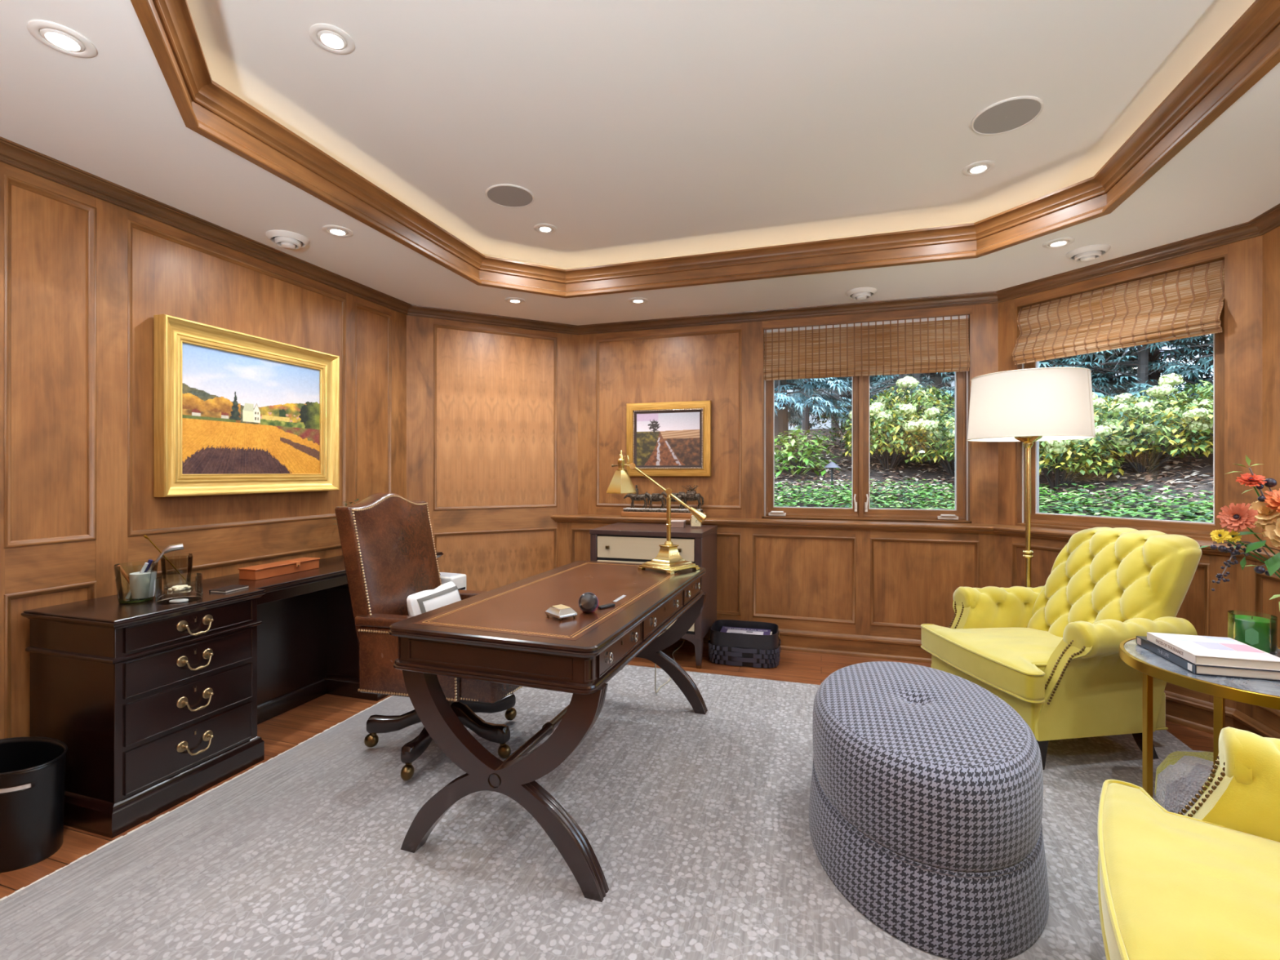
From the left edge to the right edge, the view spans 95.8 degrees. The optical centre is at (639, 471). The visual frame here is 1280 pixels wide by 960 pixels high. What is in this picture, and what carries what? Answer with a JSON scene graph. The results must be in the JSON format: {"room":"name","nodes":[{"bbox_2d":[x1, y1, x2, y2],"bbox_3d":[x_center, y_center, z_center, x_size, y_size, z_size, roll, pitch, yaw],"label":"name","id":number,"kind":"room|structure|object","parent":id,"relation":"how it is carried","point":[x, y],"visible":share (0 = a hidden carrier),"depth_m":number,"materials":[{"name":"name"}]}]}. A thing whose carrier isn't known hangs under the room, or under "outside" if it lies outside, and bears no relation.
{"room":"home office","nodes":[
{"label":"home office","id":0,"kind":"room"},
{"bbox_2d":[0,161,406,738],"bbox_3d":[-2.144,0.037,3.119,0.106,2.525,2.471,0,0,17],"label":"wall","id":1,"kind":"structure","parent":0,"point":[84,278],"depth_m":2.52,"materials":[{"name":"brown wood"}]},
{"bbox_2d":[0,136,411,315],"bbox_3d":[-2.067,-1.194,3.095,0.076,0.064,2.474,0,0,17],"label":"trim","id":2,"kind":"structure","parent":1,"relation":"attached to","point":[12,153],"depth_m":2.70,"materials":[{"name":"brown wood"}]},
{"bbox_2d":[153,314,339,497],"bbox_3d":[-2.053,-0.303,3.132,0.073,0.837,1.006,0,0,17],"label":"framed painting","id":3,"kind":"object","parent":1,"relation":"attached to","point":[235,412],"visible":1,"depth_m":3.01,"materials":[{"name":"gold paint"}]},
{"bbox_2d":[406,315,577,591],"bbox_3d":[-1.151,0.037,4.640,1.356,2.525,0.106,0,0,-28],"label":"wall","id":4,"kind":"structure","parent":0,"point":[492,411],"depth_m":4.59,"materials":[{"name":"brown wood"}]},
{"bbox_2d":[407,304,577,335],"bbox_3d":[-1.113,-1.194,4.568,1.360,0.064,0.076,0,0,-28],"label":"trim","id":5,"kind":"structure","parent":4,"relation":"attached to","point":[414,310],"depth_m":4.54,"materials":[{"name":"brown wood"}]},
{"bbox_2d":[0,640,1213,898],"bbox_3d":[0.185,1.344,2.012,5.350,0.072,5.450,0,0,17],"label":"floor","id":6,"kind":"structure","parent":0,"point":[284,731],"depth_m":3.06,"materials":[{"name":"brown wood"}]},
{"bbox_2d":[0,736,67,872],"bbox_3d":[-2.196,1.143,2.006,0.418,0.329,0.256,0,0,17],"label":"waste bin","id":7,"kind":"object","parent":6,"relation":"on","point":[33,768],"visible":1,"depth_m":1.94,"materials":[{"name":"black paint"}]},
{"bbox_2d":[21,551,443,838],"bbox_3d":[-1.836,0.920,3.035,0.531,0.776,1.885,0,0,17],"label":"credenza","id":8,"kind":"object","parent":6,"relation":"on","point":[153,706],"visible":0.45,"depth_m":2.29,"materials":[{"name":"brown wood"}]},
{"bbox_2d":[113,542,183,604],"bbox_3d":[-2.056,0.418,2.417,0.140,0.228,0.215,0,0,34],"label":"glass","id":9,"kind":"object","parent":8,"relation":"on","point":[142,583],"visible":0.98,"depth_m":2.37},
{"bbox_2d":[143,534,192,589],"bbox_3d":[-2.140,0.403,2.617,0.118,0.258,0.203,0,0,17],"label":"glass","id":10,"kind":"object","parent":8,"relation":"on","point":[163,566],"visible":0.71,"depth_m":2.64,"materials":[{"name":"white"}]},
{"bbox_2d":[155,572,202,604],"bbox_3d":[-1.906,0.481,2.395,0.154,0.102,0.154,0,0,17],"label":"glass bowl","id":11,"kind":"object","parent":8,"relation":"on","point":[159,590],"visible":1,"depth_m":2.38,"materials":[{"name":"clear glass"}]},
{"bbox_2d":[208,584,248,593],"bbox_3d":[-1.850,0.527,2.607,0.085,0.010,0.125,0,0,9],"label":"notebook","id":12,"kind":"object","parent":8,"relation":"on","point":[233,588],"visible":1,"depth_m":2.58,"materials":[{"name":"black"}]},
{"bbox_2d":[238,557,319,580],"bbox_3d":[-1.879,0.504,3.036,0.118,0.057,0.392,0,0,16],"label":"box","id":13,"kind":"object","parent":8,"relation":"on","point":[292,566],"visible":1,"depth_m":2.97,"materials":[{"name":"orange wood"}]},
{"bbox_2d":[440,572,466,590],"bbox_3d":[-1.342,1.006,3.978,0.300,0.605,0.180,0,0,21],"label":"printer","id":14,"kind":"object","parent":6,"relation":"on","point":[459,580],"visible":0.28,"depth_m":3.93,"materials":[{"name":"white plastic"}]},
{"bbox_2d":[0,664,1192,959],"bbox_3d":[0.301,1.304,2.180,4.049,0.008,3.100,0,0,17],"label":"area rug","id":15,"kind":"object","parent":6,"relation":"on","point":[695,825],"visible":0.7,"depth_m":1.92,"materials":[{"name":"beige carpet"}]},
{"bbox_2d":[334,493,522,781],"bbox_3d":[-0.898,0.695,2.728,0.832,1.186,0.699,0,0,13],"label":"swivel chair","id":16,"kind":"object","parent":15,"relation":"on","point":[387,542],"visible":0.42,"depth_m":2.61,"materials":[{"name":"brown leather"}]},
{"bbox_2d":[406,581,461,616],"bbox_3d":[-0.965,0.665,2.758,0.147,0.224,0.370,0,0,13],"label":"lumbar pillow","id":17,"kind":"object","parent":16,"relation":"on","point":[446,593],"visible":0.43,"depth_m":2.67,"materials":[{"name":"white fabric"}]},
{"bbox_2d":[389,560,707,902],"bbox_3d":[-0.246,0.909,2.558,0.778,0.781,1.540,0,0,19],"label":"writing desk","id":18,"kind":"object","parent":15,"relation":"on","point":[504,634],"visible":0.96,"depth_m":1.93,"materials":[{"name":"brown wood"}]},
{"bbox_2d":[545,604,577,620],"bbox_3d":[-0.282,0.500,2.069,0.076,0.038,0.096,0,0,-41],"label":"paperweight","id":19,"kind":"object","parent":18,"relation":"on","point":[560,611],"visible":1,"depth_m":2.04,"materials":[{"name":"silver metal"}]},
{"bbox_2d":[577,591,599,613],"bbox_3d":[-0.190,0.483,2.135,0.076,0.083,0.082,0,0,-3],"label":"decorative ball","id":20,"kind":"object","parent":18,"relation":"on","point":[588,602],"visible":1,"depth_m":2.10,"materials":[{"name":"grey metal"}]},
{"bbox_2d":[606,449,706,574],"bbox_3d":[0.095,0.201,3.080,0.387,0.637,0.387,0,0,45],"label":"desk lamp","id":21,"kind":"object","parent":18,"relation":"on","point":[668,559],"visible":1,"depth_m":3.06,"materials":[{"name":"gold metal"}]},
{"bbox_2d":[617,449,629,470],"bbox_3d":[-0.094,-0.063,3.084,0.060,0.110,0.046,0,0,-30],"label":"socket","id":22,"kind":"object","parent":21,"relation":"attached to","point":[621,464],"depth_m":3.07,"materials":[{"name":"gold metal"}]},
{"bbox_2d":[808,661,1048,959],"bbox_3d":[0.979,1.047,2.052,0.754,0.501,1.086,0,0,16],"label":"ottoman","id":23,"kind":"object","parent":15,"relation":"on","point":[926,803],"visible":1,"depth_m":1.65,"materials":[{"name":"fabric"}]},
{"bbox_2d":[812,661,1043,872],"bbox_3d":[0.979,0.943,2.052,0.702,0.293,1.029,0,0,16],"label":"seat cushion","id":24,"kind":"object","parent":23,"relation":"on","point":[930,770],"depth_m":1.70,"materials":[{"name":"fabric"}]},
{"bbox_2d":[920,527,1201,769],"bbox_3d":[2.081,0.795,2.903,0.999,1.010,0.922,0,0,-6],"label":"tufted armchair","id":25,"kind":"object","parent":15,"relation":"on","point":[1050,651],"visible":0.94,"depth_m":2.67,"materials":[{"name":"yellow fabric"}]},
{"bbox_2d":[921,624,1062,700],"bbox_3d":[1.900,0.906,2.886,0.628,0.163,0.810,0,0,-6],"label":"seat cushion","id":26,"kind":"object","parent":25,"relation":"on","point":[1020,661],"depth_m":2.75,"materials":[{"name":"yellow fabric"}]},
{"bbox_2d":[1097,726,1279,959],"bbox_3d":[1.445,0.795,1.020,0.999,1.010,0.922,0,0,36],"label":"tufted armchair","id":27,"kind":"object","parent":15,"relation":"on","point":[1203,883],"visible":1,"depth_m":1.23,"materials":[{"name":"yellow fabric"}]},
{"bbox_2d":[1119,635,1279,797],"bbox_3d":[2.124,0.981,1.991,0.732,0.630,0.732,0,0,17],"label":"side table","id":28,"kind":"object","parent":15,"relation":"on","point":[1259,692],"visible":0.52,"depth_m":1.91,"materials":[{"name":"gold stone"}]},
{"bbox_2d":[1136,635,1279,680],"bbox_3d":[2.014,0.651,2.036,0.286,0.030,0.355,0,0,16],"label":"book","id":29,"kind":"object","parent":28,"relation":"on","point":[1142,641],"visible":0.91,"depth_m":1.90,"materials":[{"name":"black paper"}]},
{"bbox_2d":[1146,631,1279,671],"bbox_3d":[1.992,0.620,2.011,0.251,0.031,0.290,0,0,17],"label":"book","id":30,"kind":"object","parent":29,"relation":"on","point":[1195,649],"visible":1,"depth_m":1.96,"materials":[{"name":"beige paper"}]},
{"bbox_2d":[1199,455,1279,611],"bbox_3d":[2.228,0.303,2.027,0.416,0.730,0.174,0,0,-1],"label":"flower arrangement","id":31,"kind":"object","parent":28,"relation":"on","point":[1264,513],"visible":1,"depth_m":2.05,"materials":[{"name":"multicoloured plant"}]},
{"bbox_2d":[1227,609,1278,655],"bbox_3d":[2.288,0.600,2.162,0.130,0.136,0.131,0,0,17],"label":"candle","id":32,"kind":"object","parent":28,"relation":"on","point":[1261,633],"visible":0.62,"depth_m":2.12,"materials":[{"name":"green glass"}]},
{"bbox_2d":[589,522,717,668],"bbox_3d":[0.114,0.857,4.223,0.803,0.903,0.603,0,0,17],"label":"dresser","id":33,"kind":"object","parent":6,"relation":"on","point":[619,542],"visible":0.47,"depth_m":3.99,"materials":[{"name":"brown wood"}]},
{"bbox_2d":[707,619,781,668],"bbox_3d":[0.733,1.197,4.051,0.493,0.222,0.384,0,0,15],"label":"basket","id":34,"kind":"object","parent":6,"relation":"on","point":[754,651],"visible":0.98,"depth_m":3.89,"materials":[{"name":"black leather"}]},
{"bbox_3d":[0.733,1.166,4.051,0.350,0.019,0.260,0,0,16],"label":"magazine","id":35,"kind":"object","parent":34,"relation":"in","visible":0},
{"bbox_3d":[0.733,1.146,4.051,0.350,0.019,0.260,0,0,19],"label":"magazine","id":36,"kind":"object","parent":35,"relation":"on","visible":0},
{"bbox_2d":[720,626,770,635],"bbox_3d":[0.735,1.130,4.051,0.342,0.011,0.252,0,0,15],"label":"magazine","id":37,"kind":"object","parent":36,"relation":"on","point":[726,629],"visible":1,"depth_m":4.10,"materials":[{"name":"beige paper"}]},
{"bbox_2d":[726,629,763,635],"bbox_3d":[0.732,1.125,4.041,0.254,0.001,0.139,0,0,17],"label":"picture","id":38,"kind":"object","parent":37,"relation":"on","point":[736,631],"depth_m":4.08,"materials":[{"name":"grey"}]},
{"bbox_2d":[967,367,1096,587],"bbox_3d":[2.281,0.368,3.398,0.628,1.864,0.628,0,0,17],"label":"floor lamp","id":39,"kind":"object","parent":6,"relation":"on","point":[1027,406],"visible":0.87,"depth_m":3.17,"materials":[{"name":"white fabric"}]},
{"bbox_2d":[0,0,1279,325],"bbox_3d":[0.175,-1.387,2.006,5.125,0.325,5.253,0,0,17],"label":"ceiling","id":40,"kind":"structure","parent":0,"point":[636,130],"depth_m":2.38,"materials":[{"name":"white paint"}]},
{"bbox_2d":[26,19,96,57],"bbox_3d":[-1.633,-1.220,1.636,0.140,0.009,0.140,0,0,17],"label":"recessed light","id":41,"kind":"object","parent":40,"relation":"in","point":[61,38],"visible":1,"depth_m":1.63,"materials":[{"name":"white metal"}]},
{"bbox_2d":[130,0,212,127],"bbox_3d":[-1.227,-1.301,1.412,0.080,0.170,1.455,0,0,-28],"label":"trim","id":42,"kind":"structure","parent":40,"relation":"attached to","point":[168,26],"depth_m":1.78,"materials":[{"name":"brown wood"}]},
{"bbox_2d":[265,229,309,249],"bbox_3d":[-1.839,-1.198,3.022,0.196,0.055,0.196,0,0,17],"label":"ceiling vent","id":43,"kind":"object","parent":40,"relation":"in","point":[286,239],"visible":1,"depth_m":2.98,"materials":[{"name":"white metal"}]},
{"bbox_2d":[309,22,355,54],"bbox_3d":[-1.066,-1.496,2.003,0.140,0.009,0.140,0,0,17],"label":"recessed light","id":44,"kind":"object","parent":40,"relation":"in","point":[331,38],"visible":1,"depth_m":2.00,"materials":[{"name":"white"}]},
{"bbox_2d":[186,80,485,284],"bbox_3d":[-1.291,-1.301,2.890,0.080,0.170,1.811,0,0,17],"label":"trim","id":45,"kind":"structure","parent":40,"relation":"attached to","point":[242,129],"depth_m":2.53,"materials":[{"name":"brown wood"}]},
{"bbox_2d":[321,224,353,237],"bbox_3d":[-1.535,-1.220,2.937,0.140,0.009,0.140,0,0,17],"label":"recessed light","id":46,"kind":"object","parent":40,"relation":"in","point":[343,232],"visible":1,"depth_m":2.93,"materials":[{"name":"white"}]},
{"bbox_2d":[485,183,533,207],"bbox_3d":[-0.705,-1.496,3.141,0.258,0.008,0.258,0,0,17],"label":"ceiling speaker","id":47,"kind":"object","parent":40,"relation":"attached to","point":[507,195],"visible":1,"depth_m":3.13,"materials":[{"name":"white"}]},
{"bbox_2d":[478,256,565,297],"bbox_3d":[-0.770,-1.301,3.872,0.609,0.170,0.080,0,0,-28],"label":"trim","id":48,"kind":"structure","parent":40,"relation":"attached to","point":[497,270],"depth_m":3.87,"materials":[{"name":"brown wood"}]},
{"bbox_2d":[533,223,556,233],"bbox_3d":[-0.583,-1.496,3.560,0.140,0.009,0.140,0,0,17],"label":"recessed light","id":49,"kind":"object","parent":40,"relation":"in","point":[540,228],"visible":1,"depth_m":3.55,"materials":[{"name":"white metal"}]},
{"bbox_2d":[565,222,977,297],"bbox_3d":[0.686,-1.301,3.629,2.551,0.170,0.080,0,0,17],"label":"trim","id":50,"kind":"structure","parent":40,"relation":"attached to","point":[829,253],"depth_m":3.58,"materials":[{"name":"brown wood"}]},
{"bbox_2d":[846,287,876,300],"bbox_3d":[1.505,-1.198,3.930,0.196,0.055,0.196,0,0,17],"label":"ceiling vent","id":51,"kind":"object","parent":40,"relation":"in","point":[860,293],"visible":1,"depth_m":3.88,"materials":[{"name":"white"}]},
{"bbox_2d":[962,160,995,176],"bbox_3d":[1.670,-1.496,2.853,0.140,0.009,0.140,0,0,17],"label":"recessed light","id":52,"kind":"object","parent":40,"relation":"in","point":[985,166],"visible":1,"depth_m":2.85,"materials":[{"name":"white"}]},
{"bbox_2d":[970,95,1043,134],"bbox_3d":[1.542,-1.496,2.435,0.258,0.008,0.258,0,0,17],"label":"ceiling speaker","id":53,"kind":"object","parent":40,"relation":"attached to","point":[1019,111],"visible":1,"depth_m":2.42,"materials":[{"name":"white metal"}]},
{"bbox_2d":[973,176,1110,257],"bbox_3d":[2.029,-1.301,2.984,0.080,0.170,0.639,0,0,-28],"label":"trim","id":54,"kind":"structure","parent":40,"relation":"attached to","point":[1015,224],"depth_m":2.95,"materials":[{"name":"brown wood"}]},
{"bbox_2d":[1042,237,1075,248],"bbox_3d":[2.233,-1.220,3.087,0.140,0.009,0.140,0,0,17],"label":"recessed light","id":55,"kind":"object","parent":40,"relation":"in","point":[1061,242],"visible":1,"depth_m":3.08,"materials":[{"name":"white"}]},
{"bbox_2d":[1066,244,1111,262],"bbox_3d":[2.484,-1.198,3.208,0.196,0.055,0.196,0,0,17],"label":"ceiling vent","id":56,"kind":"object","parent":40,"relation":"in","point":[1087,253],"visible":1,"depth_m":3.17,"materials":[{"name":"white metal"}]},
{"bbox_2d":[1093,0,1279,213],"bbox_3d":[1.907,-1.301,1.878,0.080,0.170,1.791,0,0,17],"label":"trim","id":57,"kind":"structure","parent":40,"relation":"attached to","point":[1250,49],"depth_m":2.02,"materials":[{"name":"brown wood"}]},
{"bbox_2d":[557,302,998,639],"bbox_3d":[0.910,0.037,4.480,3.263,2.525,0.306,0,0,17],"label":"wall","id":58,"kind":"structure","parent":0,"point":[891,584],"depth_m":4.40,"materials":[{"name":"brown wood"}]},
{"bbox_2d":[626,400,711,476],"bbox_3d":[0.224,-0.264,4.660,0.700,0.598,0.032,0,0,17],"label":"framed painting","id":59,"kind":"object","parent":58,"relation":"attached to","point":[669,438],"visible":1,"depth_m":4.65,"materials":[{"name":"gold metal"}]},
{"bbox_2d":[551,514,997,533],"bbox_3d":[0.854,0.374,4.393,3.322,0.030,0.174,0,0,17],"label":"trim","id":60,"kind":"structure","parent":58,"relation":"attached to","point":[587,517],"depth_m":4.22,"materials":[{"name":"brown wood"}]},
{"bbox_2d":[621,484,705,518],"bbox_3d":[0.181,0.229,4.609,0.670,0.259,0.110,0,0,17],"label":"bronze sculpture","id":61,"kind":"object","parent":60,"relation":"on","point":[691,495],"visible":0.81,"depth_m":4.58,"materials":[{"name":"brown metal"}]},
{"bbox_2d":[577,291,997,335],"bbox_3d":[0.957,-1.194,4.412,3.136,0.064,0.076,0,0,17],"label":"trim","id":62,"kind":"structure","parent":58,"relation":"attached to","point":[988,297],"depth_m":4.34,"materials":[{"name":"brown wood"}]},
{"bbox_2d":[678,628,931,663],"bbox_3d":[0.837,1.235,4.335,3.214,0.150,0.034,0,0,17],"label":"baseboard","id":63,"kind":"structure","parent":58,"relation":"attached to","point":[814,642],"depth_m":4.12,"materials":[{"name":"brown wood"}]},
{"bbox_2d":[762,311,972,523],"bbox_3d":[1.650,-0.378,4.319,1.435,1.468,0.170,0,0,17],"label":"window","id":64,"kind":"structure","parent":58,"relation":"in","point":[860,510],"depth_m":4.30,"materials":[{"name":"brown wood"}]},
{"bbox_2d":[764,315,969,380],"bbox_3d":[1.631,-0.902,4.259,1.407,0.396,0.070,0,0,17],"label":"bamboo blind","id":65,"kind":"object","parent":64,"relation":"attached to","point":[941,344],"visible":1,"depth_m":4.24,"materials":[{"name":"brown wood"}]},
{"bbox_2d":[995,235,1262,709],"bbox_3d":[2.774,0.037,3.416,0.305,2.525,1.283,0,0,-28],"label":"wall","id":66,"kind":"structure","parent":0,"point":[1206,609],"depth_m":2.94,"materials":[{"name":"brown wood"}]},
{"bbox_2d":[993,524,1246,555],"bbox_3d":[2.685,0.374,3.369,0.174,0.030,1.286,0,0,-28],"label":"trim","id":67,"kind":"structure","parent":66,"relation":"attached to","point":[1038,531],"depth_m":3.57,"materials":[{"name":"brown wood"}]},
{"bbox_2d":[1015,253,1227,540],"bbox_3d":[2.831,-0.380,3.452,0.170,1.471,1.043,0,0,-28],"label":"window","id":68,"kind":"structure","parent":66,"relation":"in","point":[1200,530],"depth_m":3.20,"materials":[{"name":"brown wood"}]},
{"bbox_2d":[1012,258,1224,364],"bbox_3d":[2.757,-0.906,3.413,0.122,0.388,1.019,0,0,-28],"label":"bamboo blind","id":69,"kind":"object","parent":68,"relation":"attached to","point":[1188,302],"visible":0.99,"depth_m":3.32,"materials":[{"name":"brown"}]},
{"bbox_2d":[995,222,1261,302],"bbox_3d":[2.729,-1.194,3.392,0.076,0.064,1.286,0,0,-28],"label":"trim","id":70,"kind":"structure","parent":66,"relation":"attached to","point":[1244,231],"depth_m":3.26,"materials":[{"name":"brown wood"}]},
{"bbox_2d":[1164,690,1235,734],"bbox_3d":[2.634,1.235,3.341,0.034,0.150,1.177,0,0,-28],"label":"baseboard","id":71,"kind":"structure","parent":66,"relation":"attached to","point":[1184,710],"depth_m":2.96,"materials":[{"name":"brown wood"}]},
{"bbox_2d":[1154,750,1213,815],"bbox_3d":[2.102,1.165,2.024,0.450,0.270,0.450,0,0,17],"label":"table base","id":72,"kind":"object","parent":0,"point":[1180,775],"visible":0.3,"depth_m":2.06,"materials":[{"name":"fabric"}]},
{"bbox_2d":[1236,226,1279,733],"bbox_3d":[2.441,0.037,0.819,0.305,2.525,4.223,0,0,17],"label":"wall","id":73,"kind":"structure","parent":0,"point":[1255,590],"depth_m":2.76,"materials":[{"name":"brown wood"}]},
{"bbox_2d":[1228,545,1279,559],"bbox_3d":[2.345,0.374,0.850,0.174,0.030,4.225,0,0,17],"label":"trim","id":74,"kind":"structure","parent":73,"relation":"attached to","point":[1262,553],"depth_m":2.65,"materials":[{"name":"brown wood"}]},
{"bbox_2d":[1231,709,1279,738],"bbox_3d":[2.281,1.235,0.840,0.034,0.150,4.176,0,0,17],"label":"baseboard","id":75,"kind":"structure","parent":73,"relation":"attached to","point":[1242,721],"depth_m":2.71,"materials":[{"name":"brown wood"}]},
{"bbox_2d":[1248,203,1279,235],"bbox_3d":[2.392,-1.194,0.833,0.076,0.064,4.229,0,0,17],"label":"trim","id":76,"kind":"structure","parent":73,"relation":"attached to","point":[1269,220],"depth_m":2.76,"materials":[{"name":"brown wood"}]},
{"label":"outside","id":77,"kind":"structure","parent":0,"visible":0},
{"bbox_2d":[774,428,1213,522],"bbox_3d":[8.660,0.396,7.320,24.150,3.159,24.150,0,0,17],"label":"ground","id":78,"kind":"structure","parent":77,"point":[1204,486],"depth_m":5.85,"materials":[{"name":"soil"}]},
{"bbox_2d":[774,426,840,477],"bbox_3d":[1.920,-0.242,7.089,0.912,0.632,0.934,0,0,-39],"label":"leafy bush","id":79,"kind":"object","parent":78,"relation":"on","point":[787,452],"visible":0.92,"depth_m":6.98,"materials":[{"name":"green plant"}]},
{"bbox_2d":[774,377,852,459],"bbox_3d":[1.977,-1.755,7.868,2.363,3.214,2.357,0,0,34],"label":"conifer tree","id":80,"kind":"object","parent":78,"relation":"on","point":[781,399],"visible":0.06,"depth_m":7.74,"materials":[{"name":"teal plant"}]},
{"bbox_2d":[811,400,872,444],"bbox_3d":[2.986,-0.655,8.094,1.119,0.684,1.065,0,0,17],"label":"leafy bush","id":81,"kind":"object","parent":78,"relation":"on","point":[833,439],"visible":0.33,"depth_m":8.04,"materials":[{"name":"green plant"}]},
{"bbox_2d":[787,374,897,429],"bbox_3d":[3.651,-2.316,10.684,2.930,3.225,2.643,0,0,23],"label":"conifer tree","id":82,"kind":"object","parent":78,"relation":"on","point":[875,378],"visible":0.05,"depth_m":10.58,"materials":[{"name":"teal plant"}]},
{"bbox_2d":[837,401,939,470],"bbox_3d":[3.012,-0.433,6.963,1.130,0.854,1.144,0,0,-30],"label":"hydrangea shrub","id":83,"kind":"object","parent":78,"relation":"on","point":[878,431],"visible":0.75,"depth_m":6.78,"materials":[{"name":"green plant"}]},
{"bbox_2d":[828,371,955,438],"bbox_3d":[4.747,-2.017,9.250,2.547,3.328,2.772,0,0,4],"label":"conifer tree","id":84,"kind":"object","parent":78,"relation":"on","point":[937,379],"visible":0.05,"depth_m":9.20,"materials":[{"name":"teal plant"}]},
{"bbox_2d":[869,376,955,453],"bbox_3d":[3.521,-0.717,7.561,1.225,0.974,1.233,0,0,44],"label":"hydrangea shrub","id":85,"kind":"object","parent":78,"relation":"on","point":[909,382],"visible":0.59,"depth_m":7.35,"materials":[{"name":"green plant"}]},
{"bbox_2d":[904,407,955,476],"bbox_3d":[3.567,-0.335,6.546,1.087,0.812,1.099,0,0,1],"label":"hydrangea shrub","id":86,"kind":"object","parent":78,"relation":"on","point":[946,448],"visible":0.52,"depth_m":6.46,"materials":[{"name":"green plant"}]},
{"bbox_2d":[786,345,1180,430],"bbox_3d":[7.781,-3.150,17.473,10.600,4.900,6.800,0,0,9],"label":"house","id":87,"kind":"structure","parent":78,"relation":"on","point":[828,424],"depth_m":14.93,"materials":[{"name":"grey"}]},
{"bbox_2d":[774,478,1213,522],"bbox_3d":[2.992,0.288,4.518,6.158,0.553,2.820,0,0,40],"label":"groundcover","id":88,"kind":"object","parent":78,"relation":"on","point":[1187,509],"visible":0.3,"depth_m":5.02,"materials":[{"name":"green plant"}]},
{"bbox_2d":[774,431,1213,519],"bbox_3d":[3.981,-0.138,6.444,9.184,1.017,5.095,0,0,38],"label":"leaf litter","id":89,"kind":"object","parent":78,"relation":"on","point":[1148,478],"visible":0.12,"depth_m":5.83,"materials":[{"name":"beige"}]},
{"bbox_2d":[937,346,1177,436],"bbox_3d":[5.731,-1.828,7.999,2.888,3.739,2.815,0,0,-13],"label":"conifer tree","id":90,"kind":"object","parent":78,"relation":"on","point":[1063,361],"visible":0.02,"depth_m":7.28,"materials":[{"name":"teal plant"}]},
{"bbox_2d":[1039,423,1130,489],"bbox_3d":[4.127,-0.175,5.716,1.102,0.726,1.109,0,0,29],"label":"hydrangea shrub","id":91,"kind":"object","parent":78,"relation":"on","point":[1048,450],"visible":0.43,"depth_m":5.40,"materials":[{"name":"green plant"}]},
{"bbox_2d":[1081,391,1155,463],"bbox_3d":[4.858,-0.454,6.285,1.211,0.791,1.243,0,0,40],"label":"hydrangea shrub","id":92,"kind":"object","parent":78,"relation":"on","point":[1097,402],"visible":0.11,"depth_m":5.97,"materials":[{"name":"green plant"}]},
{"bbox_2d":[1039,333,1213,414],"bbox_3d":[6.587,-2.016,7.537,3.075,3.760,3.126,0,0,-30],"label":"conifer tree","id":93,"kind":"object","parent":78,"relation":"on","point":[1157,363],"visible":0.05,"depth_m":7.03,"materials":[{"name":"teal plant"}]},
{"bbox_2d":[1067,400,1213,473],"bbox_3d":[4.846,-0.335,5.564,1.212,0.718,1.168,0,0,36],"label":"hydrangea shrub","id":94,"kind":"object","parent":78,"relation":"on","point":[1127,422],"visible":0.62,"depth_m":5.34,"materials":[{"name":"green plant"}]},
{"bbox_2d":[1115,333,1213,401],"bbox_3d":[7.536,-2.044,6.541,3.216,3.673,3.178,0,0,-26],"label":"conifer tree","id":95,"kind":"object","parent":78,"relation":"on","point":[1211,361],"visible":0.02,"depth_m":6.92,"materials":[{"name":"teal plant"}]},
{"bbox_2d":[1128,373,1213,456],"bbox_3d":[5.490,-0.545,5.714,1.216,0.803,1.248,0,0,45],"label":"hydrangea shrub","id":96,"kind":"object","parent":78,"relation":"on","point":[1167,381],"visible":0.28,"depth_m":5.65,"materials":[{"name":"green plant"}]},
{"bbox_2d":[1178,400,1213,453],"bbox_3d":[5.376,-0.374,4.960,1.113,0.696,1.084,0,0,-44],"label":"hydrangea shrub","id":97,"kind":"object","parent":78,"relation":"on","point":[1199,426],"visible":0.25,"depth_m":5.09,"materials":[{"name":"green plant"}]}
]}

